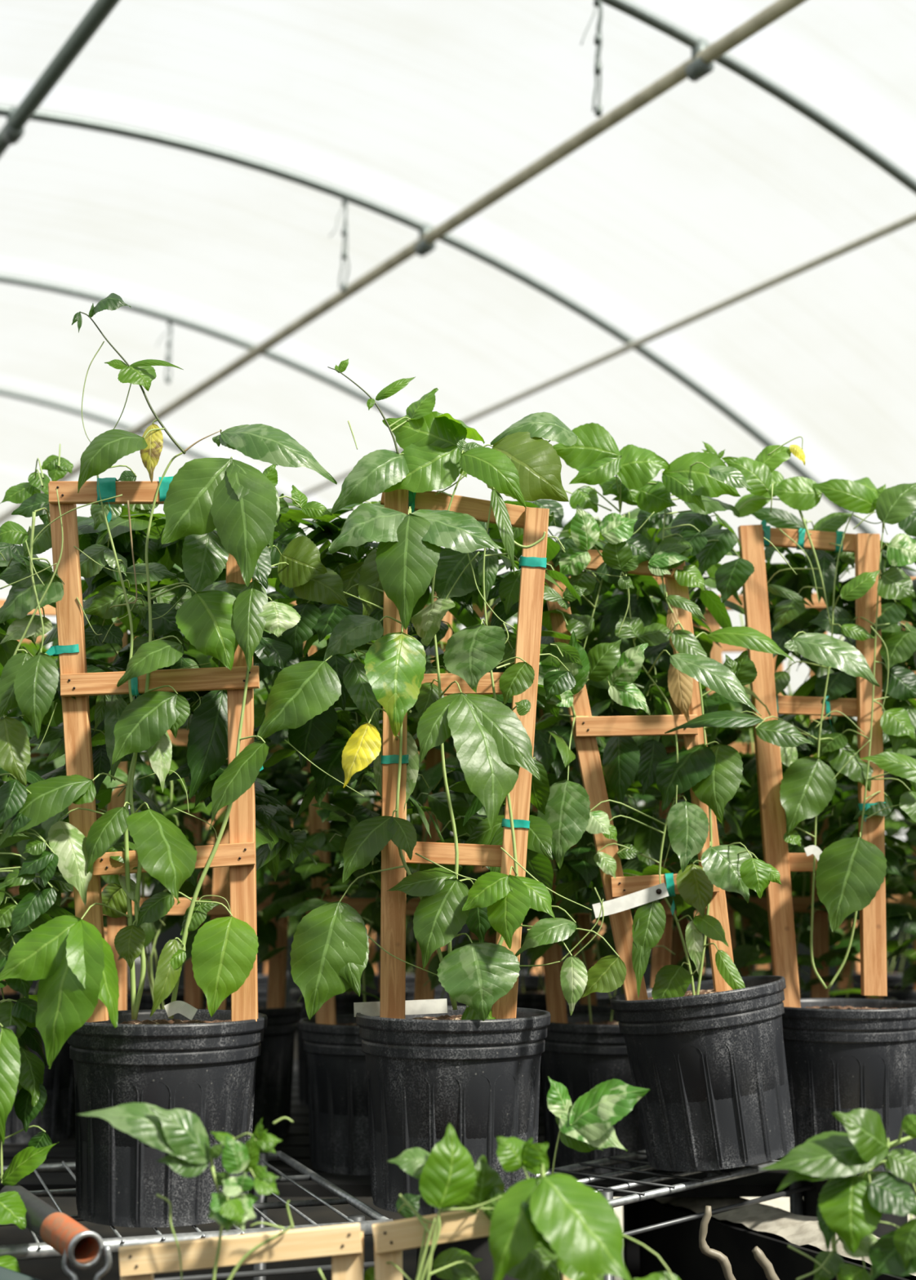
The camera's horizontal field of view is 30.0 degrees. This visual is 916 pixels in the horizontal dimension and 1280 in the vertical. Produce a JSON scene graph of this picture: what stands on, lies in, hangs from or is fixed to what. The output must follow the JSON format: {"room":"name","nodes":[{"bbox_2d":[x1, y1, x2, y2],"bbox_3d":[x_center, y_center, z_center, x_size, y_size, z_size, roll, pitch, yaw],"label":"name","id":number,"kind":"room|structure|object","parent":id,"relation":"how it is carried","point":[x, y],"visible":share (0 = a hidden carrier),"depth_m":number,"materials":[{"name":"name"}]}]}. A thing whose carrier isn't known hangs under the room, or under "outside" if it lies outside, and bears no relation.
{"room":"greenhouse","nodes":[
{"label":"greenhouse","id":0,"kind":"room"},
{"bbox_2d":[0,960,561,1279],"bbox_3d":[1.000,2.404,8.749,30.000,0.001,34.000,0,-8,0],"label":"floor","id":1,"kind":"structure","parent":0,"point":[49,1268],"depth_m":5.63,"materials":[{"name":"soil"}]},
{"bbox_2d":[0,1151,392,1279],"bbox_3d":[-0.730,1.123,2.275,1.162,0.716,0.640,3,-9,-19],"label":"wire shelf","id":2,"kind":"object","parent":1,"relation":"on","point":[38,1250],"visible":0.4,"depth_m":2.24,"materials":[{"name":"metal"}]},
{"bbox_2d":[0,1266,39,1279],"bbox_3d":[-0.590,0.944,1.918,0.382,0.630,0.026,0,-8,0],"label":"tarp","id":3,"kind":"object","parent":2,"relation":"hanging from","point":[6,1273],"visible":1,"depth_m":1.95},
{"bbox_2d":[0,1183,112,1279],"bbox_3d":[-0.484,0.737,1.995,0.057,0.156,0.284,6,-10,-35],"label":"rusty pipe","id":4,"kind":"object","parent":2,"relation":"on","point":[84,1248],"visible":0.98,"depth_m":1.94,"materials":[{"name":"metal"}]},
{"bbox_2d":[0,444,122,1272],"bbox_3d":[-0.684,0.229,2.316,0.408,1.128,0.610,2,-8,-14],"label":"vine","id":5,"kind":"object","parent":2,"relation":"on","point":[31,683],"visible":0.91,"depth_m":2.20,"materials":[{"name":"green plant"}]},
{"bbox_2d":[0,1025,17,1035],"bbox_3d":[-0.693,0.612,2.135,0.270,0.253,0.270,3,-8,-18],"label":"pot","id":6,"kind":"object","parent":5,"relation":"on","point":[5,1030],"depth_m":2.11,"materials":[{"name":"black plastic"}]},
{"bbox_2d":[0,293,364,1227],"bbox_3d":[-0.384,0.145,2.384,0.516,1.247,0.511,0,-8,0],"label":"vine","id":7,"kind":"object","parent":2,"relation":"on","point":[205,1065],"visible":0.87,"depth_m":2.25,"materials":[{"name":"green plant"}]},
{"bbox_2d":[45,475,263,1022],"bbox_3d":[-0.416,0.141,2.303,0.310,0.736,0.042,0,-8,0],"label":"trellis","id":8,"kind":"object","parent":7,"relation":"in","point":[239,855],"visible":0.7,"depth_m":2.30,"materials":[{"name":"wood"}]},
{"bbox_2d":[67,1008,267,1227],"bbox_3d":[-0.392,0.633,2.284,0.270,0.253,0.270,8,-11,-43],"label":"pot","id":9,"kind":"object","parent":7,"relation":"on","point":[205,1065],"depth_m":2.18,"materials":[{"name":"black plastic"}]},
{"bbox_2d":[164,1000,197,1020],"bbox_3d":[-0.363,0.485,2.234,0.044,0.025,0.001,0,-8,0],"label":"plant tag","id":10,"kind":"object","parent":7,"relation":"in","point":[184,1008],"visible":1,"depth_m":2.23,"materials":[{"name":"white plastic"}]},
{"bbox_2d":[0,1060,915,1279],"bbox_3d":[0.350,1.370,3.788,4.600,0.652,2.005,0,-8,0],"label":"slatted bench","id":11,"kind":"object","parent":1,"relation":"on","point":[295,1144],"visible":0.02,"depth_m":2.93,"materials":[{"name":"grey metal"}]},
{"bbox_2d":[0,707,73,1001],"bbox_3d":[-1.095,0.531,3.912,0.533,1.044,0.467,3,-9,-23],"label":"vine","id":12,"kind":"object","parent":11,"relation":"on","point":[16,996],"visible":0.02,"depth_m":3.81,"materials":[{"name":"green plant"}]},
{"bbox_2d":[0,987,35,1001],"bbox_3d":[-1.100,0.923,3.858,0.270,0.253,0.270,-2,-8,11],"label":"pot","id":13,"kind":"object","parent":12,"relation":"on","point":[16,996],"depth_m":3.80,"materials":[{"name":"black plastic"}]},
{"bbox_2d":[0,633,45,994],"bbox_3d":[-1.101,0.431,3.912,0.293,0.904,0.031,-2,-8,11],"label":"trellis","id":14,"kind":"object","parent":12,"relation":"in","point":[15,891],"visible":0.04,"depth_m":3.87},
{"bbox_2d":[0,635,159,1143],"bbox_3d":[-0.850,0.466,3.446,0.477,1.043,0.573,-8,-11,44],"label":"vine","id":15,"kind":"object","parent":11,"relation":"on","point":[57,1118],"visible":0.16,"depth_m":3.33,"materials":[{"name":"green plant"}]},
{"bbox_2d":[0,1001,75,1143],"bbox_3d":[-0.860,0.860,3.413,0.270,0.253,0.270,2,-8,-13],"label":"pot","id":16,"kind":"object","parent":15,"relation":"on","point":[57,1118],"depth_m":3.32,"materials":[{"name":"black plastic"}]},
{"bbox_2d":[0,599,103,906],"bbox_3d":[-0.859,0.368,3.466,0.332,0.904,0.031,2,-8,-13],"label":"trellis","id":17,"kind":"object","parent":15,"relation":"in","point":[50,611],"visible":0.06,"depth_m":3.50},
{"bbox_2d":[29,751,171,995],"bbox_3d":[-1.027,0.605,4.661,0.586,1.109,0.432,-6,-10,37],"label":"vine","id":18,"kind":"object","parent":11,"relation":"on","point":[33,986],"visible":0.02,"depth_m":4.69,"materials":[{"name":"green plant"}]},
{"bbox_2d":[30,559,305,1008],"bbox_3d":[-0.548,0.377,3.087,0.586,1.117,0.432,4,-9,-25],"label":"vine","id":19,"kind":"object","parent":11,"relation":"on","point":[144,784],"visible":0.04,"depth_m":3.06,"materials":[{"name":"green plant"}]},
{"bbox_2d":[102,578,230,1010],"bbox_3d":[-0.519,0.314,3.090,0.254,0.903,0.030,1,-8,-8],"label":"trellis","id":20,"kind":"object","parent":19,"relation":"in","point":[220,876],"visible":0.07,"depth_m":3.07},
{"bbox_2d":[103,635,257,1010],"bbox_3d":[-0.707,0.505,3.935,0.580,1.102,0.437,4,-9,-25],"label":"vine","id":21,"kind":"object","parent":11,"relation":"on","point":[146,1002],"visible":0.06,"depth_m":3.85,"materials":[{"name":"green plant"}]},
{"bbox_2d":[105,640,213,993],"bbox_3d":[-0.680,0.436,3.941,0.332,0.904,0.030,0,-8,1],"label":"trellis","id":22,"kind":"object","parent":21,"relation":"in","point":[206,891],"visible":0.02,"depth_m":3.92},
{"bbox_2d":[126,986,206,1010],"bbox_3d":[-0.680,0.927,3.888,0.270,0.253,0.270,0,-8,1],"label":"pot","id":23,"kind":"object","parent":21,"relation":"on","point":[146,1002],"depth_m":3.78,"materials":[{"name":"black plastic"}]},
{"bbox_2d":[100,631,342,1141],"bbox_3d":[-0.473,0.473,3.503,0.573,1.044,0.481,-3,-9,23],"label":"vine","id":24,"kind":"object","parent":11,"relation":"on","point":[274,1064],"visible":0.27,"depth_m":3.38,"materials":[{"name":"green plant"}]},
{"bbox_2d":[184,600,297,1008],"bbox_3d":[-0.451,0.371,3.486,0.254,0.903,0.031,-2,-8,11],"label":"trellis","id":25,"kind":"object","parent":24,"relation":"in","point":[277,975],"visible":0.1,"depth_m":3.44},
{"bbox_2d":[203,1000,302,1141],"bbox_3d":[-0.450,0.863,3.433,0.270,0.253,0.270,-2,-8,11],"label":"pot","id":26,"kind":"object","parent":24,"relation":"on","point":[274,1064],"depth_m":3.36,"materials":[{"name":"black plastic"}]},
{"bbox_2d":[164,742,302,1000],"bbox_3d":[-0.607,0.619,4.686,0.573,1.087,0.477,1,-8,-4],"label":"vine","id":27,"kind":"object","parent":11,"relation":"on","point":[295,920],"visible":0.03,"depth_m":4.58,"materials":[{"name":"green plant"}]},
{"bbox_2d":[226,970,288,1000],"bbox_3d":[-0.600,1.036,4.651,0.270,0.253,0.270,-1,-8,5],"label":"pot","id":28,"kind":"object","parent":27,"relation":"on","point":[262,979],"depth_m":4.56,"materials":[{"name":"black plastic"}]},
{"bbox_2d":[254,659,449,1106],"bbox_3d":[-0.251,0.542,3.988,0.573,1.043,0.477,3,-9,-23],"label":"vine","id":29,"kind":"object","parent":11,"relation":"on","point":[344,1002],"visible":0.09,"depth_m":3.87,"materials":[{"name":"green plant"}]},
{"bbox_2d":[290,986,408,1106],"bbox_3d":[-0.250,0.930,3.908,0.270,0.253,0.270,0,-8,3],"label":"pot","id":30,"kind":"object","parent":29,"relation":"on","point":[344,1002],"depth_m":3.84,"materials":[{"name":"black plastic"}]},
{"bbox_2d":[253,599,507,1175],"bbox_3d":[-0.164,0.415,3.092,0.573,1.043,0.477,-2,-8,15],"label":"vine","id":31,"kind":"object","parent":11,"relation":"on","point":[337,1080],"visible":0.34,"depth_m":2.99,"materials":[{"name":"green plant"}]},
{"bbox_2d":[299,1014,370,1175],"bbox_3d":[-0.150,0.809,3.057,0.270,0.253,0.270,-1,-8,9],"label":"pot","id":32,"kind":"object","parent":31,"relation":"on","point":[338,1104],"depth_m":2.96,"materials":[{"name":"black plastic"}]},
{"bbox_2d":[303,591,452,1025],"bbox_3d":[-0.151,0.317,3.110,0.293,0.904,0.031,-1,-8,9],"label":"trellis","id":33,"kind":"object","parent":31,"relation":"in","point":[326,1014],"visible":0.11,"depth_m":3.09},
{"bbox_2d":[328,657,473,999],"bbox_3d":[-0.179,0.597,4.766,0.577,1.153,0.478,1,-8,-4],"label":"vine","id":34,"kind":"object","parent":11,"relation":"on","point":[410,976],"visible":0.03,"depth_m":4.63,"materials":[{"name":"green plant"}]},
{"bbox_2d":[360,969,447,999],"bbox_3d":[-0.150,1.043,4.700,0.270,0.253,0.270,1,-8,-4],"label":"pot","id":35,"kind":"object","parent":34,"relation":"on","point":[410,976],"depth_m":4.60,"materials":[{"name":"black plastic"}]},
{"bbox_2d":[361,800,452,973],"bbox_3d":[-0.149,0.551,4.753,0.332,0.904,0.031,1,-8,-4],"label":"trellis","id":36,"kind":"object","parent":34,"relation":"in","point":[372,951],"visible":0.02,"depth_m":4.70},
{"bbox_2d":[332,591,546,1005],"bbox_3d":[-0.045,0.426,3.534,0.533,1.146,0.467,6,-10,-35],"label":"vine","id":37,"kind":"object","parent":11,"relation":"on","point":[416,792],"visible":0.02,"depth_m":3.50,"materials":[{"name":"green plant"}]},
{"bbox_2d":[377,999,466,1005],"bbox_3d":[-0.050,0.868,3.472,0.270,0.253,0.270,-1,-8,10],"label":"pot","id":38,"kind":"object","parent":37,"relation":"on","point":[449,1003],"depth_m":3.61,"materials":[{"name":"black plastic"}]},
{"bbox_2d":[374,603,501,952],"bbox_3d":[-0.051,0.376,3.526,0.293,0.904,0.031,-1,-8,10],"label":"trellis","id":39,"kind":"object","parent":37,"relation":"in","point":[476,868],"visible":0.02,"depth_m":3.55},
{"bbox_2d":[408,746,610,1108],"bbox_3d":[0.153,0.542,3.989,0.573,1.044,0.482,0,-8,3],"label":"vine","id":40,"kind":"object","parent":11,"relation":"on","point":[528,997],"visible":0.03,"depth_m":3.82,"materials":[{"name":"green plant"}]},
{"bbox_2d":[516,986,568,1108],"bbox_3d":[0.180,0.933,3.928,0.270,0.253,0.270,0,-8,3],"label":"pot","id":41,"kind":"object","parent":40,"relation":"on","point":[528,997],"depth_m":3.81,"materials":[{"name":"black plastic"}]},
{"bbox_2d":[499,808,613,998],"bbox_3d":[0.295,0.648,4.735,0.467,1.044,0.533,-5,-10,32],"label":"vine","id":42,"kind":"object","parent":11,"relation":"on","point":[531,980],"visible":0.05,"depth_m":4.61,"materials":[{"name":"green plant"}]},
{"bbox_2d":[518,970,613,998],"bbox_3d":[0.300,1.040,4.680,0.270,0.253,0.270,2,-8,-15],"label":"pot","id":43,"kind":"object","parent":42,"relation":"on","point":[531,980],"depth_m":4.61,"materials":[{"name":"black plastic"}]},
{"bbox_2d":[528,916,604,974],"bbox_3d":[0.302,0.548,4.734,0.254,0.903,0.030,2,-8,-15],"label":"trellis","id":44,"kind":"object","parent":42,"relation":"in","point":[532,922],"visible":0.02,"depth_m":4.67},
{"bbox_2d":[444,576,738,1173],"bbox_3d":[0.256,0.402,3.132,0.527,1.080,0.520,2,-8,-14],"label":"vine","id":45,"kind":"object","parent":11,"relation":"on","point":[584,1052],"visible":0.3,"depth_m":2.99,"materials":[{"name":"green plant"}]},
{"bbox_2d":[540,1013,657,1173],"bbox_3d":[0.270,0.812,3.076,0.270,0.253,0.270,-1,-8,9],"label":"pot","id":46,"kind":"object","parent":45,"relation":"on","point":[584,1052],"depth_m":2.97,"materials":[{"name":"black plastic"}]},
{"bbox_2d":[517,576,684,1023],"bbox_3d":[0.269,0.320,3.129,0.332,0.904,0.031,-1,-8,9],"label":"trellis","id":47,"kind":"object","parent":45,"relation":"in","point":[660,956],"visible":0.12,"depth_m":3.10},
{"bbox_2d":[520,684,742,1013],"bbox_3d":[0.332,0.481,3.558,0.580,1.044,0.437,2,-8,-16],"label":"vine","id":48,"kind":"object","parent":11,"relation":"on","point":[603,1005],"visible":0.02,"depth_m":3.48,"materials":[{"name":"green plant"}]},
{"bbox_2d":[566,997,614,1013],"bbox_3d":[0.360,0.874,3.512,0.270,0.253,0.270,-1,-8,7],"label":"pot","id":49,"kind":"object","parent":48,"relation":"on","point":[603,1005],"depth_m":3.45,"materials":[{"name":"black plastic"}]},
{"bbox_2d":[568,618,703,1005],"bbox_3d":[0.359,0.382,3.565,0.332,0.904,0.031,-1,-8,7],"label":"trellis","id":50,"kind":"object","parent":48,"relation":"in","point":[583,920],"visible":0.02,"depth_m":3.53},
{"bbox_2d":[621,655,808,988],"bbox_3d":[0.585,0.550,4.041,0.533,1.044,0.467,3,-9,-20],"label":"vine","id":51,"kind":"object","parent":11,"relation":"on","point":[637,797],"visible":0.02,"depth_m":3.95,"materials":[{"name":"green plant"}]},
{"bbox_2d":[644,643,756,976],"bbox_3d":[0.579,0.450,4.040,0.332,0.904,0.031,-1,-8,10],"label":"trellis","id":52,"kind":"object","parent":51,"relation":"in","point":[726,647],"visible":0.02,"depth_m":4.01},
{"bbox_2d":[693,686,794,981],"bbox_3d":[0.779,0.635,4.765,0.586,1.079,0.432,2,-8,-16],"label":"vine","id":53,"kind":"object","parent":11,"relation":"on","point":[708,976],"visible":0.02,"depth_m":4.81,"materials":[{"name":"green plant"}]},
{"bbox_2d":[693,969,755,981],"bbox_3d":[0.750,1.043,4.700,0.270,0.253,0.270,0,-8,1],"label":"pot","id":54,"kind":"object","parent":53,"relation":"on","point":[708,976],"depth_m":4.61,"materials":[{"name":"black plastic"}]},
{"bbox_2d":[653,613,898,994],"bbox_3d":[0.609,0.457,3.383,0.541,1.043,0.468,-1,-8,8],"label":"vine","id":55,"kind":"object","parent":11,"relation":"on","point":[747,953],"visible":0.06,"depth_m":3.33,"materials":[{"name":"green plant"}]},
{"bbox_2d":[702,592,829,998],"bbox_3d":[0.619,0.357,3.387,0.254,0.903,0.031,-1,-8,7],"label":"trellis","id":56,"kind":"object","parent":55,"relation":"in","point":[800,904],"visible":0.02,"depth_m":3.35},
{"bbox_2d":[729,634,915,999],"bbox_3d":[0.780,0.533,3.676,0.574,0.975,0.509,-1,-8,6],"label":"vine","id":57,"kind":"object","parent":11,"relation":"on","point":[908,976],"visible":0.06,"depth_m":3.64,"materials":[{"name":"green plant"}]},
{"bbox_2d":[773,654,888,999],"bbox_3d":[0.799,0.399,3.684,0.254,0.903,0.031,-1,-8,6],"label":"trellis","id":58,"kind":"object","parent":57,"relation":"in","point":[780,668],"visible":0.02,"depth_m":3.66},
{"bbox_2d":[800,994,897,999],"bbox_3d":[0.800,0.891,3.631,0.270,0.253,0.270,-1,-8,6],"label":"pot","id":59,"kind":"object","parent":57,"relation":"on","point":[802,996],"depth_m":3.76,"materials":[{"name":"black plastic"}]},
{"bbox_2d":[797,735,915,1002],"bbox_3d":[1.030,0.552,4.059,0.575,1.044,0.443,-2,-8,13],"label":"vine","id":60,"kind":"object","parent":11,"relation":"on","point":[908,993],"visible":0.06,"depth_m":3.96,"materials":[{"name":"green plant"}]},
{"bbox_2d":[827,716,915,990],"bbox_3d":[0.998,0.452,4.060,0.254,0.903,0.031,-2,-8,13],"label":"trellis","id":61,"kind":"object","parent":60,"relation":"in","point":[843,984],"visible":0.02,"depth_m":4.03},
{"bbox_2d":[828,983,915,1002],"bbox_3d":[1.000,0.944,4.007,0.270,0.253,0.270,-2,-8,13],"label":"pot","id":62,"kind":"object","parent":60,"relation":"on","point":[908,993],"depth_m":3.90,"materials":[{"name":"black plastic"}]},
{"bbox_2d":[800,718,913,985],"bbox_3d":[1.215,0.674,4.788,0.573,1.008,0.504,2,-8,-15],"label":"vine","id":63,"kind":"object","parent":11,"relation":"on","point":[894,976],"visible":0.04,"depth_m":4.69,"materials":[{"name":"green plant"}]},
{"bbox_2d":[852,968,913,985],"bbox_3d":[1.200,1.046,4.720,0.270,0.253,0.270,2,-8,-15],"label":"pot","id":64,"kind":"object","parent":63,"relation":"on","point":[894,976],"depth_m":4.65,"materials":[{"name":"black plastic"}]},
{"bbox_2d":[844,710,915,962],"bbox_3d":[1.001,0.427,3.175,0.555,1.044,0.478,-2,-8,12],"label":"vine","id":65,"kind":"object","parent":11,"relation":"on","point":[897,917],"visible":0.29,"depth_m":3.13,"materials":[{"name":"green plant"}]},
{"bbox_2d":[415,1215,518,1279],"bbox_3d":[0.035,1.129,2.319,0.210,0.716,0.210,0,-8,0],"label":"stand","id":66,"kind":"object","parent":1,"relation":"on","point":[478,1247],"visible":0.02,"depth_m":2.27,"materials":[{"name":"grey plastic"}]},
{"bbox_2d":[255,359,626,1215],"bbox_3d":[-0.054,0.201,2.464,0.550,1.159,0.518,0,-8,0],"label":"vine","id":67,"kind":"object","parent":66,"relation":"on","point":[466,1068],"visible":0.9,"depth_m":2.31,"materials":[{"name":"green plant"}]},
{"bbox_2d":[353,998,447,1017],"bbox_3d":[-0.080,0.510,2.367,0.130,0.025,0.001,0,-8,0],"label":"plant tag","id":68,"kind":"object","parent":67,"relation":"in","point":[427,1006],"visible":0.7,"depth_m":2.37,"materials":[{"name":"white plastic"}]},
{"bbox_2d":[355,1005,551,1215],"bbox_3d":[-0.006,0.643,2.353,0.270,0.253,0.270,-5,-10,34],"label":"pot","id":69,"kind":"object","parent":67,"relation":"on","point":[466,1068],"depth_m":2.26,"materials":[{"name":"black plastic"}]},
{"bbox_2d":[379,488,549,1018],"bbox_3d":[0.009,0.152,2.389,0.241,0.764,0.034,0,-8,0],"label":"trellis","id":70,"kind":"object","parent":67,"relation":"in","point":[534,522],"visible":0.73,"depth_m":2.37,"materials":[{"name":"wood"}]},
{"bbox_2d":[546,1076,649,1174],"bbox_3d":[0.237,0.994,2.095,0.278,0.921,0.349,0,-8,0],"label":"vine","id":71,"kind":"object","parent":1,"relation":"on","point":[585,1126],"visible":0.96,"depth_m":2.01,"materials":[{"name":"green plant"}]},
{"bbox_2d":[536,1150,813,1279],"bbox_3d":[0.323,1.171,2.615,0.240,0.716,0.612,-7,-11,41],"label":"wire shelf","id":72,"kind":"object","parent":1,"relation":"on","point":[796,1190],"visible":0.34,"depth_m":2.59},
{"bbox_2d":[485,422,804,1171],"bbox_3d":[0.293,0.251,2.744,0.498,1.126,0.513,0,-8,0],"label":"vine","id":73,"kind":"object","parent":72,"relation":"on","point":[712,1064],"visible":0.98,"depth_m":2.61,"materials":[{"name":"green plant"}]},
{"bbox_2d":[544,549,733,1000],"bbox_3d":[0.277,0.221,2.644,0.302,0.748,0.040,0,-8,0],"label":"trellis","id":74,"kind":"object","parent":73,"relation":"in","point":[585,731],"visible":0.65,"depth_m":2.65,"materials":[{"name":"wood"}]},
{"bbox_2d":[591,882,668,918],"bbox_3d":[0.260,0.392,2.570,0.116,0.053,0.003,0,-8,0],"label":"plant tag","id":75,"kind":"object","parent":74,"relation":"attached to","point":[658,891],"visible":0.98,"depth_m":2.57,"materials":[{"name":"white plastic"}]},
{"bbox_2d":[609,975,795,1171],"bbox_3d":[0.385,0.660,2.613,0.270,0.253,0.270,-6,-8,-12],"label":"pot","id":76,"kind":"object","parent":73,"relation":"on","point":[712,1064],"depth_m":2.51,"materials":[{"name":"black plastic"}]},
{"bbox_2d":[613,1196,915,1279],"bbox_3d":[2.400,1.949,5.631,3.900,0.008,2.399,0,-8,0],"label":"gravel path","id":77,"kind":"object","parent":1,"relation":"on","point":[783,1202],"depth_m":6.05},
{"bbox_2d":[639,1196,915,1279],"bbox_3d":[0.574,1.215,2.607,0.150,0.628,0.853,4,-9,-26],"label":"trough","id":78,"kind":"object","parent":1,"relation":"on","point":[771,1228],"visible":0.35,"depth_m":2.78,"materials":[{"name":"grey plastic"}]},
{"bbox_2d":[698,1205,736,1279],"bbox_3d":[0.356,1.122,2.265,0.062,0.716,0.015,0,-8,0],"label":"dry stalk","id":79,"kind":"object","parent":78,"relation":"in","point":[724,1262],"visible":1,"depth_m":2.30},
{"bbox_2d":[751,1245,779,1279],"bbox_3d":[0.406,1.124,2.163,0.052,0.684,0.015,0,-8,0],"label":"dry stalk","id":80,"kind":"object","parent":78,"relation":"in","point":[758,1255],"visible":1,"depth_m":2.20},
{"bbox_2d":[803,1173,907,1252],"bbox_3d":[0.650,1.201,2.759,0.189,0.698,0.189,0,-8,0],"label":"stand","id":81,"kind":"object","parent":1,"relation":"on","point":[811,1197],"visible":0.02,"depth_m":2.75,"materials":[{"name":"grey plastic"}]},
{"bbox_2d":[733,470,915,1173],"bbox_3d":[0.723,0.293,2.895,0.518,1.134,0.470,0,-8,0],"label":"vine","id":82,"kind":"object","parent":81,"relation":"on","point":[844,1055],"visible":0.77,"depth_m":2.77,"materials":[{"name":"green plant"}]},
{"bbox_2d":[737,520,887,1007],"bbox_3d":[0.589,0.197,2.805,0.239,0.805,0.040,0,-8,0],"label":"trellis","id":83,"kind":"object","parent":82,"relation":"in","point":[865,547],"visible":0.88,"depth_m":2.79,"materials":[{"name":"wood"}]},
{"bbox_3d":[0.150,1.335,1.780,2.400,0.158,0.340,0,-8,0],"label":"bench","id":84,"kind":"object","parent":1,"relation":"on","visible":0},
{"bbox_2d":[76,1102,325,1279],"bbox_3d":[-0.247,0.880,1.845,0.270,0.756,0.270,-2,-8,16],"label":"vine","id":85,"kind":"object","parent":84,"relation":"on","point":[180,1133],"visible":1,"depth_m":1.82,"materials":[{"name":"green plant"}]},
{"bbox_2d":[118,1222,364,1279],"bbox_3d":[-0.237,0.774,1.852,0.266,0.273,0.031,0,-8,0],"label":"trellis","id":86,"kind":"object","parent":85,"relation":"in","point":[344,1243],"visible":0.99,"depth_m":1.85,"materials":[{"name":"brown wood"}]},
{"bbox_2d":[364,1123,679,1279],"bbox_3d":[0.027,0.887,1.804,0.270,0.731,0.370,6,-10,-37],"label":"vine","id":87,"kind":"object","parent":84,"relation":"on","point":[541,1227],"visible":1,"depth_m":1.81,"materials":[{"name":"green plant"}]},
{"bbox_2d":[372,1209,570,1279],"bbox_3d":[0.026,0.756,1.855,0.239,0.307,0.031,0,-8,0],"label":"trellis","id":88,"kind":"object","parent":87,"relation":"in","point":[390,1237],"visible":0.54,"depth_m":1.86,"materials":[{"name":"brown wood"}]},
{"bbox_2d":[758,1108,915,1279],"bbox_3d":[0.498,0.890,1.873,0.270,0.747,0.270,-3,-9,23],"label":"vine","id":89,"kind":"object","parent":84,"relation":"on","point":[850,1206],"visible":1,"depth_m":1.85,"materials":[{"name":"green plant"}]},
{"bbox_2d":[147,841,913,1001],"bbox_3d":[2.124,1.685,8.491,0.001,1.350,20.850,5,-9,-30],"label":"wall","id":90,"kind":"structure","parent":0,"point":[174,931],"depth_m":12.00,"materials":[{"name":"fabric"}]},
{"bbox_2d":[777,998,915,1173],"bbox_3d":[0.630,0.722,2.786,0.270,0.253,0.270,7,-11,-41],"label":"pot","id":91,"kind":"object","parent":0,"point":[844,1055],"depth_m":2.69,"materials":[{"name":"black plastic"}]},
{"bbox_3d":[-1.716,0.268,6.420,20.366,3.440,23.832,0,-8,0],"label":"ceiling","id":92,"kind":"structure","parent":0,"visible":0},
{"bbox_2d":[0,388,431,591],"bbox_3d":[-2.474,0.475,7.698,11.325,3.453,0.031,5,-9,-30],"label":"hoop","id":93,"kind":"object","parent":92,"relation":"attached to","point":[6,393],"visible":0.19,"depth_m":8.30,"materials":[{"name":"grey metal"}]},
{"bbox_2d":[0,274,724,664],"bbox_3d":[-1.716,0.293,6.416,11.325,3.453,0.031,5,-9,-30],"label":"hoop","id":94,"kind":"object","parent":92,"relation":"attached to","point":[23,282],"visible":0.39,"depth_m":7.02,"materials":[{"name":"grey metal"}]},
{"bbox_2d":[0,0,120,157],"bbox_3d":[-2.098,-1.366,6.426,0.048,0.046,20.700,5,-9,-30],"label":"pipe","id":95,"kind":"object","parent":94,"relation":"attached to","point":[100,10],"visible":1,"depth_m":4.72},
{"bbox_2d":[156,320,172,383],"bbox_3d":[-1.196,-1.175,6.938,0.066,0.267,0.021,4,-9,-24],"label":"wire","id":96,"kind":"object","parent":94,"relation":"hanging from","point":[168,357],"visible":0.95,"depth_m":6.94,"materials":[{"name":"grey metal"}]},
{"bbox_2d":[0,0,807,524],"bbox_3d":[-0.871,-1.184,7.126,0.042,0.040,20.700,5,-9,-30],"label":"pipe","id":97,"kind":"object","parent":94,"relation":"attached to","point":[778,9],"visible":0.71,"depth_m":5.38,"materials":[{"name":"metal"}]},
{"bbox_2d":[284,212,915,502],"bbox_3d":[-0.140,-0.886,7.517,0.026,0.025,20.700,5,-9,-30],"label":"pipe","id":98,"kind":"object","parent":94,"relation":"attached to","point":[910,219],"visible":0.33,"depth_m":5.89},
{"bbox_2d":[0,105,915,577],"bbox_3d":[-0.957,0.111,5.135,11.325,3.453,0.031,5,-9,-30],"label":"hoop","id":99,"kind":"object","parent":92,"relation":"attached to","point":[40,116],"visible":0.86,"depth_m":5.82,"materials":[{"name":"grey metal"}]},
{"bbox_2d":[2,106,24,144],"bbox_3d":[-1.339,-1.553,5.145,0.052,0.100,0.060,5,-9,-30],"label":"clamp","id":100,"kind":"object","parent":99,"relation":"attached to","point":[11,136],"visible":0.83,"depth_m":5.13,"materials":[{"name":"grey metal"}]},
{"bbox_2d":[328,199,349,292],"bbox_3d":[-0.397,-1.318,5.674,0.073,0.327,0.020,4,-9,-28],"label":"wire","id":101,"kind":"object","parent":99,"relation":"hanging from","point":[344,202],"visible":1,"depth_m":5.68,"materials":[{"name":"grey metal"}]},
{"bbox_2d":[414,223,435,257],"bbox_3d":[-0.112,-1.371,5.846,0.052,0.100,0.060,5,-9,-30],"label":"clamp","id":102,"kind":"object","parent":99,"relation":"attached to","point":[422,248],"visible":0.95,"depth_m":5.83,"materials":[{"name":"grey metal"}]},
{"bbox_2d":[600,0,915,194],"bbox_3d":[-0.199,-0.071,3.854,11.325,3.453,0.031,5,-9,-30],"label":"hoop","id":103,"kind":"object","parent":92,"relation":"attached to","point":[625,6],"visible":0.94,"depth_m":4.68,"materials":[{"name":"grey metal"}]},
{"bbox_2d":[580,0,602,116],"bbox_3d":[0.341,-1.505,4.382,0.068,0.327,0.020,4,-9,-25],"label":"wire","id":104,"kind":"object","parent":103,"relation":"hanging from","point":[597,3],"visible":1,"depth_m":4.39,"materials":[{"name":"grey metal"}]},
{"bbox_2d":[684,37,714,82],"bbox_3d":[0.646,-1.553,4.564,0.052,0.100,0.060,5,-9,-30],"label":"clamp","id":105,"kind":"object","parent":103,"relation":"attached to","point":[696,69],"visible":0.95,"depth_m":4.55,"materials":[{"name":"grey metal"}]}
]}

